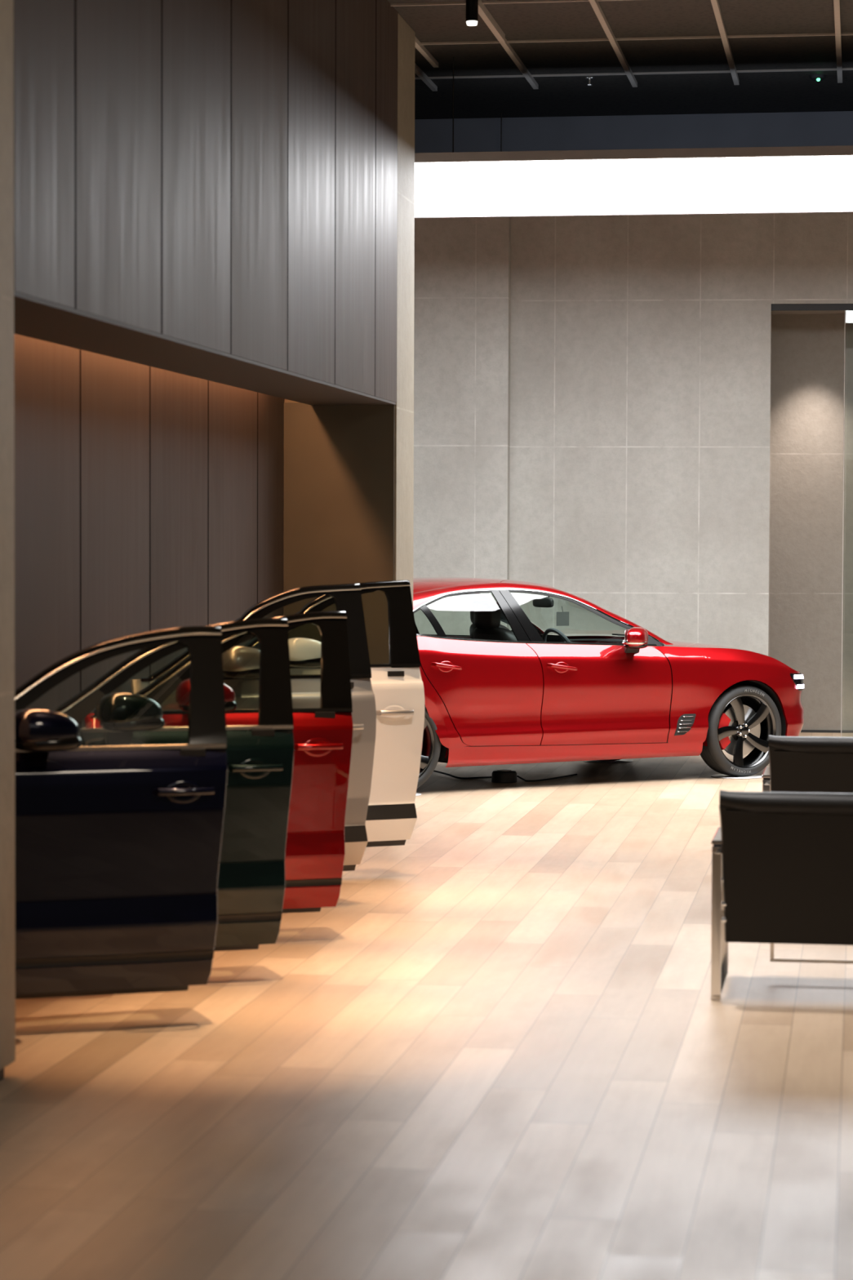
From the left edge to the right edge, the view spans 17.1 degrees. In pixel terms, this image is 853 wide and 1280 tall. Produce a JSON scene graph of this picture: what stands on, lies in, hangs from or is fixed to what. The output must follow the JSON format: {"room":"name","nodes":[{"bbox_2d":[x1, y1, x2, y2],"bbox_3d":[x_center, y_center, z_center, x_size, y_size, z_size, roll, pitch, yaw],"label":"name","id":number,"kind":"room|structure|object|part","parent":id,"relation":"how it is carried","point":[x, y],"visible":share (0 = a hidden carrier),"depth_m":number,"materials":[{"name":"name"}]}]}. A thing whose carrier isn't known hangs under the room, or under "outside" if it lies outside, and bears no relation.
{"room":"car showroom","nodes":[
{"label":"car showroom","id":0,"kind":"room"},
{"bbox_2d":[0,0,15,1069],"bbox_3d":[-2.158,-0.899,6.210,0.860,4.685,5.680,1,2,9],"label":"column","id":1,"kind":"structure","parent":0,"point":[7,867],"depth_m":8.89,"materials":[{"name":"concrete"}]},
{"bbox_2d":[0,1067,4,1079],"bbox_3d":[-2.183,1.468,6.285,0.830,0.050,5.650,1,2,9],"label":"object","id":2,"kind":"structure","parent":1,"relation":"attached to","point":[2,1071],"depth_m":8.99,"materials":[{"name":"black plastic"}]},
{"bbox_2d":[13,333,284,728],"bbox_3d":[-1.489,-1.112,12.756,0.201,4.735,8.070,1,2,9],"label":"wall","id":3,"kind":"structure","parent":0,"point":[147,499],"depth_m":12.99,"materials":[{"name":"dark stained wood"}]},
{"bbox_2d":[14,626,227,999],"bbox_3d":[-1.262,0.604,9.814,1.283,1.284,0.377,-1,2,-26],"label":"door","id":4,"kind":"structure","parent":3,"relation":"in","point":[117,847],"depth_m":9.88,"materials":[{"name":"blue paint"}]},
{"bbox_2d":[14,707,82,751],"bbox_3d":[-1.307,0.307,9.706,0.258,0.153,0.279,0,2,0],"label":"mirror","id":5,"kind":"object","parent":4,"relation":"on","point":[36,730],"depth_m":9.60,"materials":[{"name":"blue paint"}]},
{"bbox_3d":[-1.263,1.115,9.837,1.077,0.028,0.029,0,2,-18],"label":"molding","id":6,"kind":"part","parent":4,"relation":"part of","materials":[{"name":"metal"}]},
{"bbox_3d":[-1.267,0.172,9.949,1.155,0.431,0.068,-1,2,-26],"label":"roof molding","id":7,"kind":"part","parent":4,"relation":"part of","materials":[{"name":"black metal"}]},
{"bbox_3d":[-1.242,0.379,9.853,1.118,0.015,0.013,0,2,-18],"label":"belt molding","id":8,"kind":"part","parent":4,"relation":"part of","materials":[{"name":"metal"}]},
{"bbox_3d":[-1.262,0.801,9.866,1.162,0.845,0.135,0,2,-18],"label":"panel","id":9,"kind":"part","parent":4,"relation":"part of","materials":[{"name":"blue paint"}]},
{"bbox_3d":[-0.844,0.529,9.895,0.220,0.028,0.060,0,2,-18],"label":"handle","id":10,"kind":"part","parent":4,"relation":"part of","materials":[{"name":"blue paint"}]},
{"bbox_2d":[53,617,294,951],"bbox_3d":[-1.086,0.567,10.817,1.312,1.284,0.377,-1,2,-26],"label":"door","id":11,"kind":"structure","parent":3,"relation":"in","point":[251,882],"depth_m":10.95,"materials":[{"name":"green paint"}]},
{"bbox_3d":[-1.414,0.268,10.767,0.418,0.178,0.068,-1,2,-28],"label":"quarter trim","id":12,"kind":"part","parent":11,"relation":"part of","materials":[{"name":"black plastic"}]},
{"bbox_2d":[96,692,164,731],"bbox_3d":[-1.118,0.271,10.715,0.258,0.153,0.279,0,2,0],"label":"mirror","id":13,"kind":"object","parent":11,"relation":"on","point":[115,711],"depth_m":10.61,"materials":[{"name":"green paint"}]},
{"bbox_3d":[-1.078,0.136,10.958,1.155,0.431,0.068,-1,2,-26],"label":"roof molding","id":14,"kind":"part","parent":11,"relation":"part of","materials":[{"name":"black"}]},
{"bbox_3d":[-1.053,0.342,10.862,1.118,0.015,0.013,0,2,-18],"label":"belt molding","id":15,"kind":"part","parent":11,"relation":"part of","materials":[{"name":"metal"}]},
{"bbox_3d":[-1.073,0.765,10.875,1.162,0.845,0.135,0,2,-18],"label":"panel","id":16,"kind":"part","parent":11,"relation":"part of","materials":[{"name":"green paint"}]},
{"bbox_3d":[-1.074,1.079,10.846,1.077,0.028,0.029,0,2,-18],"label":"molding","id":17,"kind":"part","parent":11,"relation":"part of","materials":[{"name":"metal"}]},
{"bbox_3d":[-0.655,0.493,10.905,0.220,0.028,0.060,0,2,-18],"label":"handle","id":18,"kind":"part","parent":11,"relation":"part of","materials":[{"name":"green paint"}]},
{"bbox_2d":[84,610,353,913],"bbox_3d":[-0.897,0.527,11.920,1.338,1.284,0.377,-1,2,-26],"label":"door","id":19,"kind":"structure","parent":3,"relation":"in","point":[315,851],"depth_m":12.07,"materials":[{"name":"red paint"}]},
{"bbox_3d":[-1.214,0.228,11.877,0.418,0.178,0.068,-1,2,-28],"label":"quarter trim","id":20,"kind":"part","parent":19,"relation":"part of","materials":[{"name":"black plastic"}]},
{"bbox_2d":[175,678,237,712],"bbox_3d":[-0.918,0.231,11.825,0.258,0.153,0.279,0,2,0],"label":"mirror","id":21,"kind":"object","parent":19,"relation":"on","point":[182,685],"depth_m":11.75,"materials":[{"name":"red paint"}]},
{"bbox_3d":[-0.873,0.725,11.984,1.162,0.845,0.135,0,2,-18],"label":"panel","id":22,"kind":"part","parent":19,"relation":"part of","materials":[{"name":"red paint"}]},
{"bbox_3d":[-0.877,0.095,12.068,1.155,0.431,0.068,-1,2,-26],"label":"roof molding","id":23,"kind":"part","parent":19,"relation":"part of","materials":[{"name":"black"}]},
{"bbox_3d":[-0.853,0.302,11.972,1.118,0.015,0.013,0,2,-18],"label":"belt molding","id":24,"kind":"part","parent":19,"relation":"part of","materials":[{"name":"black"}]},
{"bbox_3d":[-0.874,1.039,11.955,1.077,0.028,0.029,0,2,-18],"label":"molding","id":25,"kind":"part","parent":19,"relation":"part of","materials":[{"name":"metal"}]},
{"bbox_3d":[-0.455,0.453,12.014,0.220,0.028,0.060,0,2,-18],"label":"handle","id":26,"kind":"part","parent":19,"relation":"part of","materials":[{"name":"red paint"}]},
{"bbox_2d":[130,583,376,871],"bbox_3d":[-0.796,0.420,13.019,1.268,1.350,0.375,-1,2,-31],"label":"door","id":27,"kind":"structure","parent":3,"relation":"in","point":[241,664],"depth_m":13.25,"materials":[{"name":"silver metal"}]},
{"bbox_2d":[222,645,259,678],"bbox_3d":[-0.822,0.101,12.909,0.257,0.153,0.281,0,2,0],"label":"mirror","id":28,"kind":"object","parent":27,"relation":"on","point":[238,661],"depth_m":12.79,"materials":[{"name":"silver metal"}]},
{"bbox_3d":[-0.794,0.524,13.084,1.192,0.703,0.118,-1,2,-24],"label":"panel","id":29,"kind":"part","parent":27,"relation":"part of","materials":[{"name":"silver metal"}]},
{"bbox_3d":[-0.800,-0.040,13.157,1.114,0.442,0.064,-1,2,-32],"label":"roof molding","id":30,"kind":"part","parent":27,"relation":"part of","materials":[{"name":"black metal"}]},
{"bbox_3d":[-0.778,0.172,13.064,1.133,0.015,0.013,-1,2,-24],"label":"belt molding","id":31,"kind":"part","parent":27,"relation":"part of","materials":[{"name":"black"}]},
{"bbox_3d":[-0.808,1.007,13.097,1.138,0.111,0.104,-1,2,-24],"label":"panel","id":32,"kind":"part","parent":27,"relation":"part of","materials":[{"name":"silver metal"}]},
{"bbox_3d":[-0.381,0.406,13.169,0.200,0.028,0.060,-1,2,-24],"label":"handle","id":33,"kind":"part","parent":27,"relation":"part of","materials":[{"name":"silver metal"}]},
{"bbox_2d":[244,579,424,847],"bbox_3d":[-0.589,0.380,14.106,1.315,1.350,0.375,-1,2,-31],"label":"door","id":34,"kind":"structure","parent":3,"relation":"in","point":[397,686],"depth_m":14.34,"materials":[{"name":"white paint"}]},
{"bbox_3d":[-0.851,0.044,14.075,0.335,0.207,0.093,-1,2,-24],"label":"quarter trim","id":35,"kind":"part","parent":34,"relation":"part of","materials":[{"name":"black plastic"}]},
{"bbox_2d":[288,637,320,667],"bbox_3d":[-0.595,0.062,14.008,0.257,0.153,0.281,0,2,0],"label":"mirror","id":36,"kind":"object","parent":34,"relation":"on","point":[304,652],"depth_m":13.89,"materials":[{"name":"white paint"}]},
{"bbox_3d":[-0.572,-0.079,14.257,1.114,0.442,0.064,-1,2,-32],"label":"roof molding","id":37,"kind":"part","parent":34,"relation":"part of","materials":[{"name":"black metal"}]},
{"bbox_3d":[-0.551,0.133,14.164,1.133,0.015,0.013,-1,2,-24],"label":"belt molding","id":38,"kind":"part","parent":34,"relation":"part of","materials":[{"name":"black"}]},
{"bbox_3d":[-0.566,0.484,14.183,1.192,0.703,0.118,-1,2,-24],"label":"panel","id":39,"kind":"part","parent":34,"relation":"part of","materials":[{"name":"white paint"}]},
{"bbox_3d":[-0.581,0.967,14.196,1.138,0.111,0.104,-1,2,-24],"label":"panel","id":40,"kind":"part","parent":34,"relation":"part of","materials":[{"name":"white paint"}]},
{"bbox_3d":[-0.153,0.366,14.269,0.200,0.028,0.060,-1,2,-24],"label":"handle","id":41,"kind":"part","parent":34,"relation":"part of","materials":[{"name":"silver metal"}]},
{"bbox_2d":[13,291,395,404],"bbox_3d":[-0.987,-1.232,12.665,0.498,0.015,7.450,1,2,9],"label":"soffit","id":42,"kind":"structure","parent":0,"point":[34,317],"depth_m":11.74,"materials":[{"name":"brown wood"}]},
{"bbox_2d":[13,0,397,402],"bbox_3d":[-0.981,-2.356,12.633,0.500,2.235,7.470,1,2,9],"label":"wall","id":43,"kind":"structure","parent":0,"point":[221,175],"depth_m":11.75,"materials":[{"name":"dark stained wood"}]},
{"bbox_2d":[283,13,415,663],"bbox_3d":[-0.550,-1.253,16.702,0.860,4.735,0.660,1,2,9],"label":"wall","id":44,"kind":"structure","parent":0,"point":[339,525],"depth_m":16.39,"materials":[{"name":"brown metal"}]},
{"bbox_2d":[0,732,852,1279],"bbox_3d":[1.886,1.332,12.413,18.000,0.100,31.000,1,2,9],"label":"floor","id":45,"kind":"structure","parent":0,"point":[503,1050],"depth_m":8.94,"materials":[{"name":"brown wood"}]},
{"bbox_2d":[433,769,491,779],"bbox_3d":[0.104,0.957,20.603,0.174,0.037,1.416,-1,2,-25],"label":"power cable","id":46,"kind":"object","parent":45,"relation":"on","point":[434,771],"visible":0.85,"depth_m":20.18,"materials":[{"name":"black rubber"}]},
{"bbox_2d":[491,769,516,782],"bbox_3d":[0.548,0.959,19.937,0.180,0.084,0.180,0,2,0],"label":"charger","id":47,"kind":"object","parent":45,"relation":"on","point":[499,775],"visible":1,"depth_m":19.86,"materials":[{"name":"black plastic"}]},
{"bbox_3d":[0.549,0.919,19.935,0.100,0.004,0.100,0,2,0],"label":"lid","id":48,"kind":"part","parent":47,"relation":"part of","materials":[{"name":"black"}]},
{"bbox_2d":[516,773,577,782],"bbox_3d":[0.908,0.973,20.222,0.671,0.035,0.178,-2,3,-44],"label":"power cable","id":49,"kind":"object","parent":45,"relation":"on","point":[567,775],"visible":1,"depth_m":20.08,"materials":[{"name":"black rubber"}]},
{"bbox_2d":[583,759,632,763],"bbox_3d":[1.399,0.931,21.832,0.390,0.007,0.390,0,2,0],"label":"pad","id":50,"kind":"object","parent":45,"relation":"on","point":[620,760],"visible":0.7,"depth_m":21.73,"materials":[{"name":"plastic"}]},
{"bbox_2d":[413,577,804,787],"bbox_3d":[0.477,0.267,20.244,4.785,1.432,2.149,-1,3,-35],"label":"car","id":51,"kind":"object","parent":45,"relation":"on","point":[495,694],"visible":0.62,"depth_m":19.68,"materials":[{"name":"red paint"}]},
{"bbox_3d":[0.142,0.176,18.970,0.230,0.056,0.060,-1,2,-31],"label":"handle","id":52,"kind":"part","parent":51,"relation":"part of","materials":[{"name":"red paint"}]},
{"bbox_3d":[-0.172,-0.055,20.867,2.150,0.131,0.036,-1,2,-31],"label":"chrome molding","id":53,"kind":"part","parent":51,"relation":"part of","materials":[{"name":"silver metal"}]},
{"bbox_3d":[0.336,0.347,19.172,1.047,0.768,0.110,-1,2,-31],"label":"door","id":54,"kind":"part","parent":51,"relation":"part of","materials":[{"name":"red paint"}]},
{"bbox_3d":[0.511,0.203,20.750,0.293,0.656,0.510,-1,2,-31],"label":"backrest","id":55,"kind":"part","parent":51,"relation":"part of","materials":[{"name":"black leather"}]},
{"bbox_3d":[0.524,0.236,19.868,0.293,0.656,0.510,-1,2,-31],"label":"backrest","id":56,"kind":"part","parent":51,"relation":"part of","materials":[{"name":"black leather"}]},
{"bbox_3d":[0.686,-0.163,19.483,2.195,0.382,0.152,-1,2,-31],"label":"chrome molding","id":57,"kind":"part","parent":51,"relation":"part of","materials":[{"name":"silver metal"}]},
{"bbox_3d":[0.713,0.001,19.422,2.150,0.131,0.048,-1,2,-31],"label":"chrome molding","id":58,"kind":"part","parent":51,"relation":"part of","materials":[{"name":"silver metal"}]},
{"bbox_2d":[533,595,554,607],"bbox_3d":[0.866,-0.290,20.502,0.087,0.106,0.250,-1,2,-31],"label":"rearview mirror","id":59,"kind":"object","parent":51,"relation":"attached to","point":[546,602],"depth_m":20.46,"materials":[{"name":"black plastic"}]},
{"bbox_3d":[0.943,0.186,19.473,0.240,0.056,0.059,-1,2,-31],"label":"handle","id":60,"kind":"part","parent":51,"relation":"part of","materials":[{"name":"red paint"}]},
{"bbox_3d":[1.202,0.373,19.715,1.191,0.718,0.093,-1,2,-31],"label":"door","id":61,"kind":"part","parent":51,"relation":"part of","materials":[{"name":"red paint"}]},
{"bbox_2d":[624,629,629,640],"bbox_3d":[1.409,-0.025,19.756,0.008,0.100,0.196,1,2,19],"label":"mirror glass","id":62,"kind":"object","parent":51,"relation":"on","point":[627,632],"depth_m":19.66,"materials":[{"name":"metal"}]},
{"bbox_3d":[1.448,0.060,19.822,0.164,0.095,0.100,-1,2,-31],"label":"mirror arm","id":63,"kind":"part","parent":51,"relation":"part of","materials":[{"name":"black plastic"}]},
{"bbox_3d":[1.558,0.004,19.976,0.270,0.090,0.043,-1,2,-31],"label":"corner trim","id":64,"kind":"part","parent":51,"relation":"part of","materials":[{"name":"black plastic"}]},
{"bbox_2d":[566,635,770,657],"bbox_3d":[1.817,0.092,21.099,1.400,0.244,1.741,-1,2,-31],"label":"hood","id":65,"kind":"object","parent":51,"relation":"attached to","point":[664,648],"depth_m":20.26,"materials":[{"name":"red paint"}]},
{"bbox_2d":[674,713,696,735],"bbox_3d":[1.833,0.600,20.068,0.187,0.150,0.031,-1,2,-29],"label":"vent","id":66,"kind":"object","parent":51,"relation":"attached to","point":[685,724],"depth_m":20.06,"materials":[{"name":"silver plastic"}]},
{"bbox_2d":[711,773,761,778],"bbox_3d":[2.249,0.985,20.442,0.390,0.007,0.390,0,2,0],"label":"pad","id":67,"kind":"object","parent":45,"relation":"on","point":[717,775],"visible":0.7,"depth_m":20.36,"materials":[{"name":"plastic"}]},
{"bbox_2d":[711,790,852,999],"bbox_3d":[1.520,0.946,10.773,0.848,0.795,0.730,1,2,9],"label":"lounge chair","id":68,"kind":"object","parent":45,"relation":"on","point":[782,862],"visible":1,"depth_m":10.50,"materials":[{"name":"leather"}]},
{"bbox_3d":[1.131,0.753,10.866,0.048,0.018,0.510,1,2,9],"label":"armrest","id":69,"kind":"part","parent":68,"relation":"part of","materials":[{"name":"metal"}]},
{"bbox_3d":[1.129,1.049,10.872,0.036,0.579,0.626,1,2,9],"label":"frame","id":70,"kind":"part","parent":68,"relation":"part of","materials":[{"name":"metal"}]},
{"bbox_3d":[1.480,0.875,10.507,0.784,0.520,0.143,1,2,9],"label":"panel","id":71,"kind":"part","parent":68,"relation":"part of","materials":[{"name":"black leather"}]},
{"bbox_2d":[761,734,852,793],"bbox_3d":[2.056,0.840,13.701,0.848,0.795,0.730,1,2,9],"label":"lounge chair","id":72,"kind":"object","parent":45,"relation":"on","point":[806,764],"visible":0.42,"depth_m":13.40,"materials":[{"name":"leather"}]},
{"bbox_3d":[1.667,0.647,13.794,0.048,0.018,0.510,1,2,9],"label":"armrest","id":73,"kind":"part","parent":72,"relation":"part of","materials":[{"name":"metal"}]},
{"bbox_3d":[1.666,0.943,13.800,0.036,0.579,0.626,1,2,9],"label":"frame","id":74,"kind":"part","parent":72,"relation":"part of","materials":[{"name":"metal"}]},
{"bbox_2d":[413,217,511,635],"bbox_3d":[-2.277,-1.774,24.380,6.000,5.200,0.600,0,2,5],"label":"wall pier","id":75,"kind":"object","parent":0,"point":[462,282],"visible":0.11,"depth_m":23.84,"materials":[{"name":"concrete"}]},
{"bbox_2d":[387,0,852,119],"bbox_3d":[1.797,-3.475,11.544,18.000,0.100,17.600,1,2,9],"label":"ceiling","id":76,"kind":"structure","parent":0,"point":[765,91],"depth_m":17.75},
{"bbox_2d":[414,62,437,91],"bbox_3d":[-0.083,-3.655,18.026,0.033,0.030,1.850,1,2,9],"label":"trim","id":77,"kind":"structure","parent":76,"relation":"attached to","point":[418,71],"depth_m":18.46,"materials":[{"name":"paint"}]},
{"bbox_2d":[414,36,438,67],"bbox_3d":[-0.840,-3.439,12.101,0.044,0.030,11.900,1,2,9],"label":"trim","id":78,"kind":"structure","parent":76,"relation":"attached to","point":[423,51],"depth_m":17.50,"materials":[{"name":"paint"}]},
{"bbox_2d":[465,0,478,26],"bbox_3d":[0.246,-3.446,15.296,0.068,0.243,0.068,1,2,9],"label":"ceiling spotlight","id":79,"kind":"object","parent":76,"relation":"hanging from","point":[472,6],"visible":1,"depth_m":15.27,"materials":[{"name":"black metal"}]},
{"bbox_2d":[478,0,505,42],"bbox_3d":[-0.375,-3.410,11.550,0.036,0.045,10.950,1,2,9],"label":"trim","id":80,"kind":"structure","parent":76,"relation":"attached to","point":[483,12],"depth_m":16.38,"materials":[{"name":"paint"}]},
{"bbox_2d":[390,0,635,6],"bbox_3d":[2.591,-3.564,15.570,5.650,0.012,0.019,1,2,9],"label":"trim","id":81,"kind":"structure","parent":76,"relation":"attached to","point":[528,1],"depth_m":15.90,"materials":[{"name":"paint"}]},
{"bbox_2d":[499,39,538,89],"bbox_3d":[-0.244,-3.452,12.491,0.039,0.030,12.850,1,2,9],"label":"trim","id":82,"kind":"structure","parent":76,"relation":"attached to","point":[508,48],"depth_m":17.89,"materials":[{"name":"paint"}]},
{"bbox_2d":[585,77,594,86],"bbox_3d":[1.070,-3.660,18.553,0.064,0.050,0.064,0,2,0],"label":"sprinkler","id":83,"kind":"object","parent":76,"relation":"attached to","point":[589,79],"visible":1,"depth_m":18.54,"materials":[{"name":"metal"}]},
{"bbox_2d":[588,0,637,87],"bbox_3d":[0.409,-3.446,12.391,0.045,0.030,12.850,1,2,9],"label":"trim","id":84,"kind":"structure","parent":76,"relation":"attached to","point":[595,5],"depth_m":17.02,"materials":[{"name":"paint"}]},
{"bbox_2d":[414,57,852,218],"bbox_3d":[2.236,-3.342,18.720,6.080,0.689,3.080,1,2,9],"label":"ceiling light panel","id":85,"kind":"object","parent":76,"relation":"hanging from","point":[806,179],"visible":0.73,"depth_m":18.51,"materials":[{"name":"white plastic"}]},
{"bbox_3d":[2.234,-3.025,18.732,6.080,0.054,3.080,1,2,9],"label":"frame","id":86,"kind":"part","parent":85,"relation":"part of","materials":[{"name":"white plastic"}]},
{"bbox_2d":[414,155,852,217],"bbox_3d":[2.234,-3.008,18.732,6.000,0.012,3.000,1,2,9],"label":"diffuser","id":87,"kind":"object","parent":85,"relation":"attached to","point":[446,186],"depth_m":18.70,"materials":[{"name":"white plastic"}]},
{"bbox_2d":[414,67,852,79],"bbox_3d":[2.507,-3.659,18.161,6.600,0.012,0.016,1,2,9],"label":"trim","id":88,"kind":"structure","parent":76,"relation":"attached to","point":[847,68],"depth_m":18.33,"materials":[{"name":"paint"}]},
{"bbox_2d":[421,32,852,44],"bbox_3d":[2.313,-3.614,16.896,6.600,0.012,0.020,1,2,9],"label":"trim","id":89,"kind":"structure","parent":76,"relation":"attached to","point":[842,33],"depth_m":17.05,"materials":[{"name":"paint"}]},
{"bbox_2d":[711,0,739,84],"bbox_3d":[1.071,-3.440,12.290,0.039,0.030,12.850,1,2,9],"label":"trim","id":90,"kind":"structure","parent":76,"relation":"attached to","point":[715,4],"depth_m":16.98,"materials":[{"name":"paint"}]},
{"bbox_2d":[808,74,826,81],"bbox_3d":[2.548,-3.654,18.428,0.110,0.042,0.110,0,2,0],"label":"smoke detector","id":91,"kind":"object","parent":76,"relation":"attached to","point":[815,77],"visible":1,"depth_m":18.39,"materials":[{"name":"black plastic"}]},
{"bbox_2d":[833,0,842,83],"bbox_3d":[1.737,-3.434,12.188,0.042,0.030,12.850,1,2,9],"label":"trim","id":92,"kind":"structure","parent":76,"relation":"attached to","point":[836,2],"depth_m":16.91,"materials":[{"name":"paint"}]},
{"bbox_2d":[414,111,852,153],"bbox_3d":[3.098,-3.425,20.053,12.000,0.615,0.201,1,2,9],"label":"wall","id":93,"kind":"structure","parent":0,"point":[802,129],"depth_m":20.19,"materials":[{"name":"paint"}]},
{"bbox_2d":[509,212,852,655],"bbox_3d":[3.762,-1.738,23.977,6.303,5.200,0.250,0,2,5],"label":"wall","id":94,"kind":"structure","parent":0,"point":[639,480],"depth_m":24.01,"materials":[{"name":"concrete"}]},
{"bbox_2d":[768,314,852,730],"bbox_3d":[3.696,-1.114,24.683,1.950,3.900,1.100,0,2,5],"label":"wall niche","id":95,"kind":"object","parent":94,"relation":"in","point":[807,350],"visible":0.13,"depth_m":25.06,"materials":[{"name":"concrete"}]},
{"bbox_2d":[800,729,852,733],"bbox_3d":[3.694,0.811,25.095,1.400,0.022,0.021,0,2,5],"label":"baseboard","id":96,"kind":"structure","parent":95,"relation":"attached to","point":[802,731],"depth_m":25.10,"materials":[{"name":"black plastic"}]},
{"bbox_2d":[771,303,852,311],"bbox_3d":[3.611,-2.808,23.866,1.400,0.055,0.040,0,2,5],"label":"trim","id":97,"kind":"structure","parent":94,"relation":"attached to","point":[775,307],"depth_m":23.88,"materials":[{"name":"black plastic"}]},
{"bbox_2d":[840,310,845,737],"bbox_3d":[3.913,-0.957,23.908,0.782,3.645,0.020,0,2,5],"label":"window","id":98,"kind":"structure","parent":94,"relation":"in","point":[845,364],"depth_m":23.93,"materials":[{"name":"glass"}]},
{"bbox_2d":[771,311,852,314],"bbox_3d":[3.675,-2.937,24.594,1.800,0.150,1.050,0,2,5],"label":"niche","id":99,"kind":"object","parent":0,"point":[772,312],"depth_m":24.81,"materials":[{"name":"metal"}]}
]}

